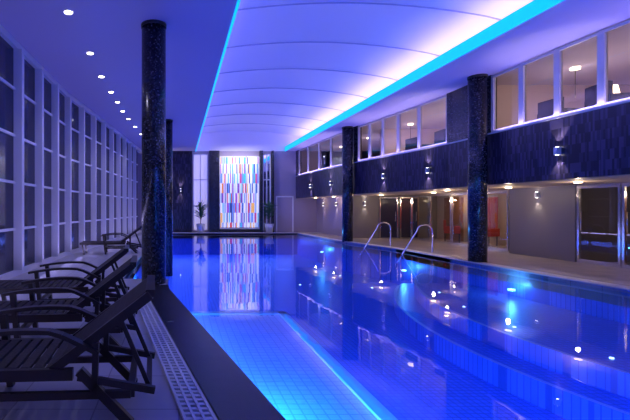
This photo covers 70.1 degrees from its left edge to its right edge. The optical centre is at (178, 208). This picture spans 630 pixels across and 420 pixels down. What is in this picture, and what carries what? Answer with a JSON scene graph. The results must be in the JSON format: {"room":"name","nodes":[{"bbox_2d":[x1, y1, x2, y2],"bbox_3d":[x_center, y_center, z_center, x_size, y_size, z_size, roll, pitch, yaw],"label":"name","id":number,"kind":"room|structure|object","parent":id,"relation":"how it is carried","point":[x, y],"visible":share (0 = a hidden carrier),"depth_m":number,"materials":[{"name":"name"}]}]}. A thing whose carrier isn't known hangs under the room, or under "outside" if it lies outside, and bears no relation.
{"room":"spa","nodes":[
{"label":"spa","id":0,"kind":"room"},
{"bbox_2d":[0,24,141,279],"bbox_3d":[-3.180,-1.070,10.962,1.000,5.000,29.920,0,0,2],"label":"wall","id":1,"kind":"structure","parent":0,"point":[4,33],"depth_m":10.99,"materials":[{"name":"white paint"}]},
{"bbox_2d":[0,36,14,274],"bbox_3d":[-3.488,-1.060,8.370,0.250,4.740,1.360,0,0,0],"label":"window","id":2,"kind":"structure","parent":1,"relation":"in","point":[6,51],"depth_m":8.62,"materials":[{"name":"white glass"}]},
{"bbox_2d":[13,49,35,269],"bbox_3d":[-3.485,-1.060,9.660,0.250,4.740,1.360,0,0,0],"label":"window","id":3,"kind":"structure","parent":1,"relation":"in","point":[24,103],"depth_m":9.07,"materials":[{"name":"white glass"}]},
{"bbox_2d":[35,69,52,262],"bbox_3d":[-3.472,-1.060,10.950,0.250,4.740,1.360,0,0,0],"label":"window","id":4,"kind":"structure","parent":1,"relation":"in","point":[43,115],"depth_m":10.30,"materials":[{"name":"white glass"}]},
{"bbox_2d":[51,84,65,256],"bbox_3d":[-3.459,-1.060,12.240,0.250,4.740,1.360,0,0,0],"label":"window","id":5,"kind":"structure","parent":1,"relation":"in","point":[58,124],"depth_m":11.56,"materials":[{"name":"clear glass"}]},
{"bbox_2d":[65,97,79,251],"bbox_3d":[-3.446,-1.060,13.530,0.250,4.740,1.360,0,0,0],"label":"window","id":6,"kind":"structure","parent":1,"relation":"in","point":[72,132],"depth_m":12.97,"materials":[{"name":"clear glass"}]},
{"bbox_2d":[79,107,91,247],"bbox_3d":[-3.318,-1.060,14.820,0.250,4.740,1.360,0,0,0],"label":"window","id":7,"kind":"structure","parent":1,"relation":"in","point":[85,138],"depth_m":14.19,"materials":[{"name":"clear glass"}]},
{"bbox_2d":[91,116,101,240],"bbox_3d":[-3.182,-1.060,16.110,0.250,4.740,1.360,0,0,0],"label":"window","id":8,"kind":"structure","parent":1,"relation":"in","point":[96,143],"depth_m":15.43,"materials":[{"name":"white metal"}]},
{"bbox_2d":[101,123,109,240],"bbox_3d":[-3.046,-1.060,17.400,0.250,4.740,1.360,0,0,0],"label":"window","id":9,"kind":"structure","parent":1,"relation":"in","point":[105,148],"depth_m":16.72,"materials":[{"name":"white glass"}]},
{"bbox_2d":[109,129,116,239],"bbox_3d":[-2.935,-1.060,18.690,0.250,4.740,1.360,0,0,0],"label":"window","id":10,"kind":"structure","parent":1,"relation":"in","point":[112,136],"depth_m":18.01,"materials":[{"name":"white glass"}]},
{"bbox_2d":[116,134,122,237],"bbox_3d":[-2.824,-1.060,19.980,0.250,4.740,1.360,0,0,0],"label":"window","id":11,"kind":"structure","parent":1,"relation":"in","point":[119,156],"depth_m":19.30,"materials":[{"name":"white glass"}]},
{"bbox_2d":[122,139,128,235],"bbox_3d":[-2.713,-1.060,21.270,0.250,4.740,1.360,0,0,0],"label":"window","id":12,"kind":"structure","parent":1,"relation":"in","point":[125,159],"depth_m":20.59,"materials":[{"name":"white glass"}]},
{"bbox_2d":[128,143,133,233],"bbox_3d":[-2.603,-1.060,22.560,0.250,4.740,1.360,0,0,0],"label":"window","id":13,"kind":"structure","parent":1,"relation":"in","point":[130,148],"depth_m":21.88,"materials":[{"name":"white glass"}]},
{"bbox_2d":[133,147,137,230],"bbox_3d":[-2.492,-1.060,23.850,0.250,4.740,1.360,0,0,0],"label":"window","id":14,"kind":"structure","parent":1,"relation":"in","point":[135,164],"depth_m":23.17,"materials":[{"name":"white metal"}]},
{"bbox_2d":[137,131,379,231],"bbox_3d":[5.250,-1.770,25.975,17.900,6.400,0.150,0,0,0],"label":"wall","id":15,"kind":"structure","parent":0,"point":[228,143],"depth_m":25.90,"materials":[{"name":"grey paint"}]},
{"bbox_2d":[193,154,207,230],"bbox_3d":[1.326,-1.025,25.858,0.925,4.710,0.075,0,0,0],"label":"window","id":16,"kind":"structure","parent":15,"relation":"in","point":[200,161],"depth_m":25.86,"materials":[{"name":"white"}]},
{"bbox_2d":[173,151,273,231],"bbox_3d":[1.898,-1.065,25.749,7.797,4.990,0.298,0,0,0],"label":"panels","id":17,"kind":"object","parent":15,"relation":"attached to","point":[182,160],"visible":0.68,"depth_m":25.80,"materials":[{"name":"tile"}]},
{"bbox_2d":[219,156,259,231],"bbox_3d":[3.700,-0.900,25.773,2.443,4.660,0.247,0,0,0],"label":"stained glass panel","id":18,"kind":"object","parent":15,"relation":"attached to","point":[238,175],"visible":0.98,"depth_m":25.74,"materials":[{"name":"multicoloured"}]},
{"bbox_2d":[263,154,270,230],"bbox_3d":[5.396,-1.025,25.858,0.493,4.710,0.075,0,0,0],"label":"window","id":19,"kind":"structure","parent":15,"relation":"in","point":[266,157],"depth_m":25.86,"materials":[{"name":"glass"}]},
{"bbox_2d":[276,196,293,231],"bbox_3d":[6.506,0.310,25.843,1.085,2.220,0.109,0,0,0],"label":"door","id":20,"kind":"structure","parent":15,"relation":"in","point":[285,208],"depth_m":25.85,"materials":[{"name":"grey"}]},
{"bbox_2d":[0,0,563,150],"bbox_3d":[1.440,-3.699,11.050,10.280,0.282,30.100,0,0,0],"label":"ceiling","id":21,"kind":"structure","parent":0,"point":[197,31],"depth_m":9.46,"materials":[{"name":"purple paint"}]},
{"bbox_2d":[0,232,629,419],"bbox_3d":[5.300,1.580,11.000,17.800,0.300,30.000,0,0,0],"label":"floor","id":22,"kind":"structure","parent":0,"point":[160,405],"depth_m":7.62,"materials":[{"name":"tile"}]},
{"bbox_2d":[0,245,129,304],"bbox_3d":[-1.699,0.997,5.968,1.969,0.908,0.750,0,0,-6],"label":"sun lounger","id":23,"kind":"object","parent":22,"relation":"on","point":[5,285],"visible":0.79,"depth_m":5.72,"materials":[{"name":"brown wood"}]},
{"bbox_2d":[0,255,137,345],"bbox_3d":[-1.439,0.997,4.524,1.969,0.908,0.750,0,0,-5],"label":"sun lounger","id":24,"kind":"object","parent":22,"relation":"on","point":[29,318],"visible":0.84,"depth_m":4.25,"materials":[{"name":"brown wood"}]},
{"bbox_2d":[0,275,155,419],"bbox_3d":[-1.160,0.997,3.081,1.969,0.908,0.750,0,0,-3],"label":"sun lounger","id":25,"kind":"object","parent":22,"relation":"on","point":[15,366],"visible":1,"depth_m":2.81,"materials":[{"name":"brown wood"}]},
{"bbox_2d":[79,225,141,254],"bbox_3d":[-2.169,0.997,13.568,1.969,0.908,0.750,0,0,-6],"label":"sun lounger","id":26,"kind":"object","parent":22,"relation":"on","point":[107,244],"visible":1,"depth_m":13.28,"materials":[{"name":"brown wood"}]},
{"bbox_2d":[141,19,165,284],"bbox_3d":[-0.490,-1.070,8.150,0.494,5.000,0.494,0,0,0],"label":"column","id":27,"kind":"structure","parent":22,"relation":"on","point":[153,30],"depth_m":7.95,"materials":[{"name":"black stone"}]},
{"bbox_2d":[166,119,172,276],"bbox_3d":[-0.490,-0.445,16.900,0.494,6.250,0.494,0,0,0],"label":"column","id":28,"kind":"structure","parent":22,"relation":"on","point":[169,122],"depth_m":16.70,"materials":[{"name":"black stone"}]},
{"bbox_2d":[139,301,216,419],"bbox_3d":[-0.124,1.413,4.199,0.223,0.026,6.150,0,0,-11],"label":"drain grate","id":29,"kind":"object","parent":22,"relation":"on","point":[191,402],"visible":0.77,"depth_m":3.60,"materials":[{"name":"white plastic"}]},
{"bbox_2d":[192,200,206,232],"bbox_3d":[1.322,0.421,25.183,0.977,2.019,0.953,0,0,-36],"label":"dracaena","id":30,"kind":"object","parent":22,"relation":"on","point":[200,226],"visible":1,"depth_m":25.08,"materials":[{"name":"green plant"}]},
{"bbox_2d":[263,200,277,232],"bbox_3d":[5.418,0.437,25.209,0.998,1.986,0.883,0,0,0],"label":"dracaena","id":31,"kind":"object","parent":22,"relation":"on","point":[269,226],"visible":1,"depth_m":25.09,"materials":[{"name":"green plant"}]},
{"bbox_2d":[342,126,352,241],"bbox_3d":[7.340,-1.070,18.300,0.464,5.000,0.464,0,0,0],"label":"column","id":32,"kind":"structure","parent":22,"relation":"on","point":[347,131],"depth_m":18.11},
{"bbox_2d":[110,233,629,419],"bbox_3d":[3.375,2.042,12.000,9.750,1.275,26.000,0,0,0],"label":"swimming pool","id":33,"kind":"object","parent":22,"relation":"in","point":[268,326],"visible":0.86,"depth_m":7.15,"materials":[{"name":"liquid"}]},
{"bbox_2d":[190,311,397,419],"bbox_3d":[0.842,2.230,3.155,2.016,0.900,8.290,0,0,0],"label":"shelf","id":34,"kind":"object","parent":33,"relation":"attached to","point":[291,369],"depth_m":4.78,"materials":[{"name":"tile"}]},
{"bbox_2d":[364,222,433,267],"bbox_3d":[7.501,1.204,14.738,1.315,1.437,2.490,0,0,-5],"label":"pool handrail","id":35,"kind":"object","parent":33,"relation":"attached to","point":[381,222],"visible":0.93,"depth_m":13.59,"materials":[{"name":"silver metal"}]},
{"bbox_2d":[443,220,460,241],"bbox_3d":[11.892,0.955,18.305,0.620,0.950,0.680,0,0,33],"label":"armchair","id":36,"kind":"object","parent":22,"relation":"on","point":[457,229],"visible":0.82,"depth_m":18.09,"materials":[{"name":"red fabric"}]},
{"bbox_2d":[317,185,629,261],"bbox_3d":[10.650,0.390,10.950,4.300,2.080,29.900,0,0,0],"label":"wall","id":37,"kind":"structure","parent":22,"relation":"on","point":[545,226],"depth_m":12.46,"materials":[{"name":"beige paint"}]},
{"bbox_2d":[379,197,397,237],"bbox_3d":[10.200,0.430,20.411,0.900,2.000,0.129,0,0,0],"label":"door","id":38,"kind":"structure","parent":37,"relation":"attached to","point":[388,206],"depth_m":20.46,"materials":[{"name":"clear glass"}]},
{"bbox_2d":[400,197,418,237],"bbox_3d":[11.200,0.430,20.411,0.900,2.000,0.129,0,0,0],"label":"door","id":39,"kind":"structure","parent":37,"relation":"attached to","point":[405,202],"depth_m":20.46,"materials":[{"name":"clear glass"}]},
{"bbox_2d":[405,137,430,150],"bbox_3d":[8.890,-2.145,15.599,0.620,0.950,0.680,0,0,-7],"label":"lounge chair","id":40,"kind":"object","parent":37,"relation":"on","point":[411,143],"visible":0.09,"depth_m":15.51,"materials":[{"name":"grey fabric"}]},
{"bbox_2d":[411,194,428,241],"bbox_3d":[11.000,0.395,19.175,0.060,2.070,1.450,0,0,0],"label":"door","id":41,"kind":"structure","parent":37,"relation":"attached to","point":[412,196],"depth_m":19.08,"materials":[{"name":"silver metal"}]},
{"bbox_2d":[434,129,445,143],"bbox_3d":[8.990,-2.145,14.001,0.620,0.950,0.680,0,0,4],"label":"lounge chair","id":42,"kind":"object","parent":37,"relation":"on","point":[439,136],"visible":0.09,"depth_m":13.93,"materials":[{"name":"grey fabric"}]},
{"bbox_2d":[429,193,451,243],"bbox_3d":[10.963,0.395,17.675,0.134,2.070,1.450,0,0,0],"label":"door","id":43,"kind":"structure","parent":37,"relation":"attached to","point":[445,194],"depth_m":17.82,"materials":[{"name":"silver metal"}]},
{"bbox_2d":[452,192,467,246],"bbox_3d":[11.000,0.395,16.175,0.060,2.070,1.450,0,0,0],"label":"door","id":44,"kind":"structure","parent":37,"relation":"attached to","point":[462,193],"depth_m":16.84,"materials":[{"name":"silver metal"}]},
{"bbox_2d":[444,197,497,240],"bbox_3d":[12.500,0.390,16.750,0.200,2.080,6.100,0,0,0],"label":"wood panelling","id":45,"kind":"object","parent":37,"relation":"attached to","point":[458,201],"visible":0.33,"depth_m":18.65,"materials":[{"name":"brown wood"}]},
{"bbox_2d":[488,190,508,251],"bbox_3d":[10.963,0.395,14.700,0.134,2.070,1.400,0,0,0],"label":"door","id":46,"kind":"structure","parent":37,"relation":"attached to","point":[496,191],"depth_m":14.03,"materials":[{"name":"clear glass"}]},
{"bbox_2d":[534,192,539,197],"bbox_3d":[10.650,-0.420,12.500,0.100,0.180,0.080,0,0,0],"label":"wall sconce","id":47,"kind":"object","parent":37,"relation":"attached to","point":[536,194],"visible":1,"depth_m":12.46,"materials":[{"name":"grey metal"}]},
{"bbox_2d":[577,183,621,267],"bbox_3d":[10.713,0.395,10.760,0.134,2.070,1.120,0,0,0],"label":"door","id":48,"kind":"structure","parent":37,"relation":"attached to","point":[619,185],"depth_m":10.68,"materials":[{"name":"silver metal"}]},
{"bbox_2d":[622,182,629,268],"bbox_3d":[10.713,0.395,9.610,0.134,2.070,1.120,0,0,0],"label":"door","id":49,"kind":"structure","parent":37,"relation":"attached to","point":[625,185],"depth_m":10.11,"materials":[{"name":"silver metal"}]},
{"bbox_2d":[467,74,487,262],"bbox_3d":[8.030,-1.070,11.300,0.464,5.000,0.464,0,0,0],"label":"column","id":50,"kind":"structure","parent":22,"relation":"on","point":[477,83],"depth_m":11.12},
{"bbox_2d":[488,222,499,245],"bbox_3d":[11.891,0.955,16.296,0.620,0.950,0.680,0,0,-25],"label":"armchair","id":51,"kind":"object","parent":22,"relation":"on","point":[491,232],"visible":0.41,"depth_m":15.95,"materials":[{"name":"red fabric"}]},
{"bbox_2d":[202,0,533,136],"bbox_3d":[3.800,-4.335,10.950,7.600,1.250,29.900,0,0,0],"label":"ceiling","id":52,"kind":"structure","parent":0,"point":[433,31],"depth_m":12.73,"materials":[{"name":"white paint"}]},
{"bbox_2d":[203,2,500,130],"bbox_3d":[3.800,-4.610,10.950,7.409,0.435,25.331,0,0,0],"label":"vault seams","id":53,"kind":"object","parent":52,"relation":"attached to","point":[319,2],"visible":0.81,"depth_m":12.09,"materials":[{"name":"blue"}]},
{"bbox_2d":[287,0,629,150],"bbox_3d":[10.440,-3.640,11.050,7.720,0.140,30.100,0,0,0],"label":"soffit","id":54,"kind":"structure","parent":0,"point":[567,22],"depth_m":10.38,"materials":[{"name":"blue paint"}]},
{"bbox_2d":[340,66,580,147],"bbox_3d":[10.922,-3.194,13.802,2.546,0.748,20.720,0,0,-3],"label":"lamps","id":55,"kind":"object","parent":54,"relation":"hanging from","point":[576,67],"visible":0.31,"depth_m":10.59,"materials":[{"name":"white"}]},
{"bbox_2d":[295,75,629,197],"bbox_3d":[8.246,-2.110,10.960,0.720,2.920,29.950,0,0,-3],"label":"wall","id":56,"kind":"structure","parent":0,"point":[593,142],"depth_m":10.79,"materials":[{"name":"tile"}]},
{"bbox_2d":[299,146,307,174],"bbox_3d":[7.305,-2.790,24.600,0.082,1.520,1.604,0,0,-2],"label":"window","id":57,"kind":"structure","parent":56,"relation":"attached to","point":[307,146],"depth_m":24.52,"materials":[{"name":"white metal"}]},
{"bbox_2d":[308,142,318,172],"bbox_3d":[7.373,-2.790,23.000,0.084,1.520,1.606,0,0,-3],"label":"window","id":58,"kind":"structure","parent":56,"relation":"attached to","point":[317,142],"depth_m":23.67,"materials":[{"name":"white metal"}]},
{"bbox_2d":[318,137,330,169],"bbox_3d":[7.463,-2.790,21.450,0.085,1.520,1.509,0,0,-4],"label":"window","id":59,"kind":"structure","parent":56,"relation":"attached to","point":[330,137],"depth_m":21.96,"materials":[{"name":"white metal"}]},
{"bbox_2d":[331,133,341,166],"bbox_3d":[7.554,-2.790,20.050,0.085,1.520,1.308,0,0,-4],"label":"window","id":60,"kind":"structure","parent":56,"relation":"attached to","point":[332,137],"depth_m":20.63,"materials":[{"name":"white metal"}]},
{"bbox_2d":[358,123,368,160],"bbox_3d":[7.765,-2.790,17.600,0.091,1.520,0.822,0,0,-9],"label":"window","id":61,"kind":"structure","parent":56,"relation":"attached to","point":[366,124],"depth_m":17.93,"materials":[{"name":"white metal"}]},
{"bbox_2d":[369,118,381,158],"bbox_3d":[7.889,-2.790,16.775,0.091,1.520,0.872,0,0,-9],"label":"window","id":62,"kind":"structure","parent":56,"relation":"attached to","point":[378,120],"depth_m":17.13,"materials":[{"name":"white metal"}]},
{"bbox_2d":[382,112,397,156],"bbox_3d":[8.015,-2.790,15.900,0.090,1.520,0.921,0,0,-9],"label":"window","id":63,"kind":"structure","parent":56,"relation":"attached to","point":[395,114],"depth_m":16.28,"materials":[{"name":"white metal"}]},
{"bbox_2d":[398,105,418,152],"bbox_3d":[8.151,-2.790,14.900,0.089,1.520,1.121,0,0,-8],"label":"window","id":64,"kind":"structure","parent":56,"relation":"attached to","point":[415,107],"depth_m":15.06,"materials":[{"name":"white metal"}]},
{"bbox_2d":[419,95,446,148],"bbox_3d":[8.283,-2.790,13.675,0.086,1.520,1.363,0,0,-5],"label":"window","id":65,"kind":"structure","parent":56,"relation":"attached to","point":[445,96],"depth_m":14.04,"materials":[{"name":"white metal"}]},
{"bbox_2d":[491,64,520,131],"bbox_3d":[8.370,-2.790,10.725,0.081,1.520,0.952,0,0,-1],"label":"window","id":66,"kind":"structure","parent":56,"relation":"attached to","point":[493,77],"depth_m":10.98,"materials":[{"name":"white metal"}]},
{"bbox_2d":[521,49,555,124],"bbox_3d":[8.387,-2.790,9.775,0.081,1.520,0.952,0,0,-1],"label":"window","id":67,"kind":"structure","parent":56,"relation":"attached to","point":[523,65],"depth_m":10.11,"materials":[{"name":"white metal"}]},
{"bbox_2d":[553,147,560,154],"bbox_3d":[8.287,-1.270,9.200,0.100,0.180,0.080,0,0,0],"label":"wall sconce","id":68,"kind":"object","parent":56,"relation":"attached to","point":[556,150],"visible":1,"depth_m":9.16,"materials":[{"name":"grey"}]},
{"bbox_2d":[556,31,599,116],"bbox_3d":[8.407,-2.790,8.825,0.082,1.520,0.952,0,0,-2],"label":"window","id":69,"kind":"structure","parent":56,"relation":"attached to","point":[559,51],"depth_m":9.19,"materials":[{"name":"white metal"}]},
{"bbox_2d":[600,19,629,105],"bbox_3d":[8.444,-2.790,7.925,0.084,1.520,0.857,0,0,-4],"label":"window","id":70,"kind":"structure","parent":56,"relation":"attached to","point":[603,33],"depth_m":8.28,"materials":[{"name":"white metal"}]},
{"bbox_2d":[311,175,629,197],"bbox_3d":[10.775,-1.160,10.950,6.850,1.020,29.900,0,0,0],"label":"soffit","id":71,"kind":"object","parent":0,"point":[620,178],"depth_m":11.62,"materials":[{"name":"white paint"}]},
{"bbox_2d":[379,182,582,195],"bbox_3d":[9.900,-0.635,14.650,4.160,0.029,19.460,0,0,0],"label":"recessed light","id":72,"kind":"object","parent":71,"relation":"in","point":[573,182],"depth_m":12.47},
{"bbox_2d":[322,85,629,167],"bbox_3d":[11.000,-2.620,11.000,4.400,1.900,30.000,0,0,0],"label":"wall","id":73,"kind":"structure","parent":0,"point":[507,95],"depth_m":12.10,"materials":[{"name":"grey paint"}]},
{"bbox_2d":[537,97,580,118],"bbox_3d":[9.190,-2.145,10.100,0.620,0.950,0.680,0,0,-2],"label":"lounge chair","id":74,"kind":"object","parent":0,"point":[545,108],"visible":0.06,"depth_m":10.12,"materials":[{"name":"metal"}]},
{"bbox_2d":[584,80,629,107],"bbox_3d":[9.090,-2.145,8.802,0.620,0.950,0.680,0,0,10],"label":"lounge chair","id":75,"kind":"object","parent":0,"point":[590,92],"visible":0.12,"depth_m":8.84,"materials":[{"name":"grey fabric"}]},
{"bbox_2d":[613,84,619,92],"bbox_3d":[9.800,-2.230,9.500,0.700,1.120,0.700,0,0,0],"label":"lamp","id":76,"kind":"object","parent":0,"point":[615,87],"visible":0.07,"depth_m":9.40,"materials":[{"name":"white"}]}
]}

